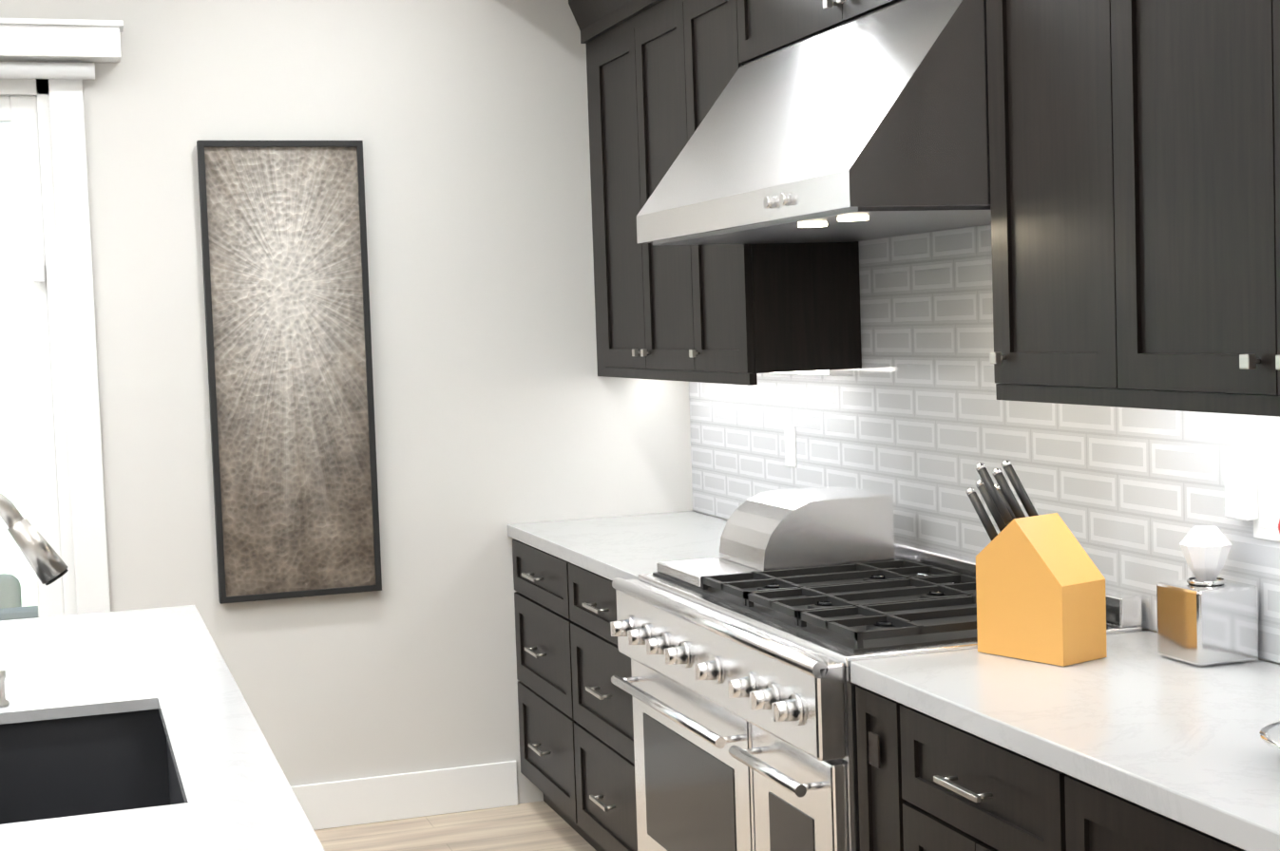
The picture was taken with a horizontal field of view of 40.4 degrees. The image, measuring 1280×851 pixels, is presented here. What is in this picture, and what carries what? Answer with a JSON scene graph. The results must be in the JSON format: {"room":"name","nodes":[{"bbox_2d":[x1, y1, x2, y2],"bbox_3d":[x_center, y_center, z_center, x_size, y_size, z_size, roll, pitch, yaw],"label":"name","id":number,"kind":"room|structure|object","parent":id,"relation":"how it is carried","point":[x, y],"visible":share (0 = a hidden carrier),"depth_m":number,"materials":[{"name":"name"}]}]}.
{"room":"kitchen","nodes":[
{"label":"kitchen","id":0,"kind":"room"},
{"bbox_2d":[0,0,695,804],"bbox_3d":[-3.197,-0.105,4.746,7.348,2.967,0.150,-3,4,-18],"label":"wall","id":1,"kind":"structure","parent":0,"point":[500,403],"depth_m":5.49,"materials":[{"name":"white paint"}]},
{"bbox_2d":[0,78,76,620],"bbox_3d":[-3.355,0.223,4.690,3.480,2.330,0.140,-3,4,-18],"label":"door","id":2,"kind":"structure","parent":1,"relation":"in","point":[25,109],"depth_m":5.17,"materials":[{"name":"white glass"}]},
{"bbox_2d":[0,18,123,79],"bbox_3d":[-3.319,-0.270,4.556,3.855,1.628,0.118,-3,4,-18],"label":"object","id":3,"kind":"object","parent":1,"relation":"attached to","point":[28,45],"visible":1,"depth_m":5.03,"materials":[{"name":"white wood"}]},
{"bbox_2d":[47,60,110,614],"bbox_3d":[-3.335,0.205,4.626,3.650,2.373,0.018,-3,4,-18],"label":"door frame","id":4,"kind":"structure","parent":1,"relation":"attached to","point":[78,328],"depth_m":5.16,"materials":[{"name":"white wood"}]},
{"bbox_2d":[196,140,382,604],"bbox_3d":[-1.072,-0.170,5.353,0.495,1.400,0.038,-3,4,-18],"label":"painting","id":5,"kind":"object","parent":1,"relation":"attached to","point":[283,226],"visible":0.9,"depth_m":5.34,"materials":[{"name":"black metal"}]},
{"bbox_2d":[290,761,517,830],"bbox_3d":[-0.938,1.189,5.476,1.138,0.145,0.014,-3,4,-18],"label":"baseboard","id":6,"kind":"structure","parent":1,"relation":"attached to","point":[359,801],"depth_m":5.51,"materials":[{"name":"white wood"}]},
{"bbox_2d":[313,801,596,850],"bbox_3d":[-0.337,1.494,2.004,10.880,0.100,7.300,-3,4,-18],"label":"floor","id":7,"kind":"structure","parent":0,"point":[542,826],"depth_m":5.36,"materials":[{"name":"brown wood"}]},
{"bbox_2d":[0,493,324,850],"bbox_3d":[-1.354,0.767,2.654,1.585,1.345,2.860,-3,4,-18],"label":"kitchen island","id":8,"kind":"object","parent":7,"relation":"on","point":[132,731],"visible":1,"depth_m":3.11,"materials":[{"name":"white stone"}]},
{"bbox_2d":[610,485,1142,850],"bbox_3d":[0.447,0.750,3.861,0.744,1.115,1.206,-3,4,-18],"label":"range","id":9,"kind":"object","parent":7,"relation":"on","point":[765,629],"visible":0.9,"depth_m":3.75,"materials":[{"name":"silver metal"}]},
{"bbox_2d":[507,511,1279,850],"bbox_3d":[0.476,0.843,3.940,0.668,0.917,3.787,-3,4,-18],"label":"base cabinets","id":10,"kind":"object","parent":7,"relation":"on","point":[1133,741],"depth_m":2.94,"materials":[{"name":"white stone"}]},
{"bbox_2d":[965,459,1107,667],"bbox_3d":[0.712,0.243,3.187,0.118,0.349,0.248,-4,4,-36],"label":"knife block","id":11,"kind":"object","parent":10,"relation":"on","point":[1041,587],"visible":1,"depth_m":3.13,"materials":[{"name":"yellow wood"}]},
{"bbox_2d":[1156,525,1258,667],"bbox_3d":[1.004,0.296,3.086,0.125,0.234,0.125,-3,4,-18],"label":"table lamp","id":12,"kind":"object","parent":10,"relation":"on","point":[1207,616],"visible":0.98,"depth_m":3.04,"materials":[{"name":"silver metal"}]},
{"bbox_2d":[1259,518,1279,750],"bbox_3d":[0.963,0.268,2.340,0.244,0.380,0.268,-3,4,-18],"label":"vase","id":13,"kind":"object","parent":10,"relation":"on","point":[1270,735],"visible":1,"depth_m":2.38,"materials":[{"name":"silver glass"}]},
{"bbox_2d":[695,511,1279,665],"bbox_3d":[0.839,-0.201,4.012,0.150,2.967,3.791,-3,4,-18],"label":"wall","id":14,"kind":"structure","parent":0,"point":[1144,629],"depth_m":3.40,"materials":[{"name":"white paint"}]},
{"bbox_2d":[575,0,697,376],"bbox_3d":[0.144,-0.776,5.231,0.320,1.202,0.988,-3,4,-18],"label":"upper cabinet","id":15,"kind":"object","parent":14,"relation":"attached to","point":[638,51],"depth_m":5.20,"materials":[{"name":"black wood"}]},
{"bbox_2d":[686,0,743,380],"bbox_3d":[0.334,-0.750,4.663,0.320,1.202,0.449,-3,4,-18],"label":"upper cabinet","id":16,"kind":"object","parent":14,"relation":"attached to","point":[712,29],"depth_m":4.61,"materials":[{"name":"black wood"}]},
{"bbox_2d":[731,0,849,380],"bbox_3d":[0.494,-0.727,4.187,0.320,1.202,0.674,-3,4,-18],"label":"upper cabinet","id":17,"kind":"object","parent":14,"relation":"attached to","point":[794,294],"depth_m":4.45,"materials":[{"name":"black wood"}]},
{"bbox_2d":[636,0,991,245],"bbox_3d":[0.459,-0.653,3.823,0.622,0.455,1.224,-3,4,-18],"label":"range hood","id":18,"kind":"object","parent":14,"relation":"attached to","point":[873,124],"visible":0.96,"depth_m":3.44,"materials":[{"name":"silver metal"}]},
{"bbox_2d":[838,0,1009,395],"bbox_3d":[0.707,-0.697,3.548,0.320,1.202,0.675,-3,4,-18],"label":"upper cabinet","id":19,"kind":"object","parent":14,"relation":"attached to","point":[849,10],"depth_m":3.24,"materials":[{"name":"black wood"}]},
{"bbox_2d":[688,224,1279,663],"bbox_3d":[0.761,-0.268,3.983,0.009,1.271,3.791,-3,4,-18],"label":"backsplash","id":20,"kind":"structure","parent":14,"relation":"attached to","point":[915,418],"depth_m":4.04,"materials":[{"name":"tile"}]},
{"bbox_2d":[784,425,796,467],"bbox_3d":[0.431,0.060,5.002,0.007,0.116,0.072,-3,4,-18],"label":"outlet","id":21,"kind":"object","parent":20,"relation":"attached to","point":[790,431],"depth_m":4.99,"materials":[{"name":"white plastic"}]},
{"bbox_2d":[1224,472,1279,542],"bbox_3d":[1.072,0.141,3.048,0.031,0.116,0.116,-3,4,-18],"label":"outlet","id":22,"kind":"object","parent":20,"relation":"attached to","point":[1256,499],"depth_m":3.04,"materials":[{"name":"white plastic"}]},
{"bbox_2d":[997,0,1279,406],"bbox_3d":[0.992,-0.658,2.698,0.320,1.202,1.239,-3,4,-18],"label":"upper cabinet","id":23,"kind":"object","parent":14,"relation":"attached to","point":[1135,175],"depth_m":2.80,"materials":[{"name":"black wood"}]},
{"label":"outside","id":24,"kind":"structure","parent":0,"visible":0},
{"bbox_3d":[-4.053,1.378,6.534,9.000,0.100,3.650,-3,4,-18],"label":"ground","id":25,"kind":"structure","parent":24,"visible":0},
{"bbox_2d":[0,122,38,607],"bbox_3d":[-5.444,-0.430,7.251,7.000,3.720,0.150,-3,4,-18],"label":"window","id":26,"kind":"structure","parent":25,"relation":"on","point":[19,401],"depth_m":8.02,"materials":[{"name":"white paint"}]},
{"bbox_2d":[0,573,38,621],"bbox_3d":[-2.248,0.901,5.786,0.900,0.814,0.870,-3,4,-18],"label":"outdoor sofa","id":27,"kind":"object","parent":25,"relation":"on","point":[6,599],"depth_m":5.69,"materials":[{"name":"grey fabric"}]}
]}

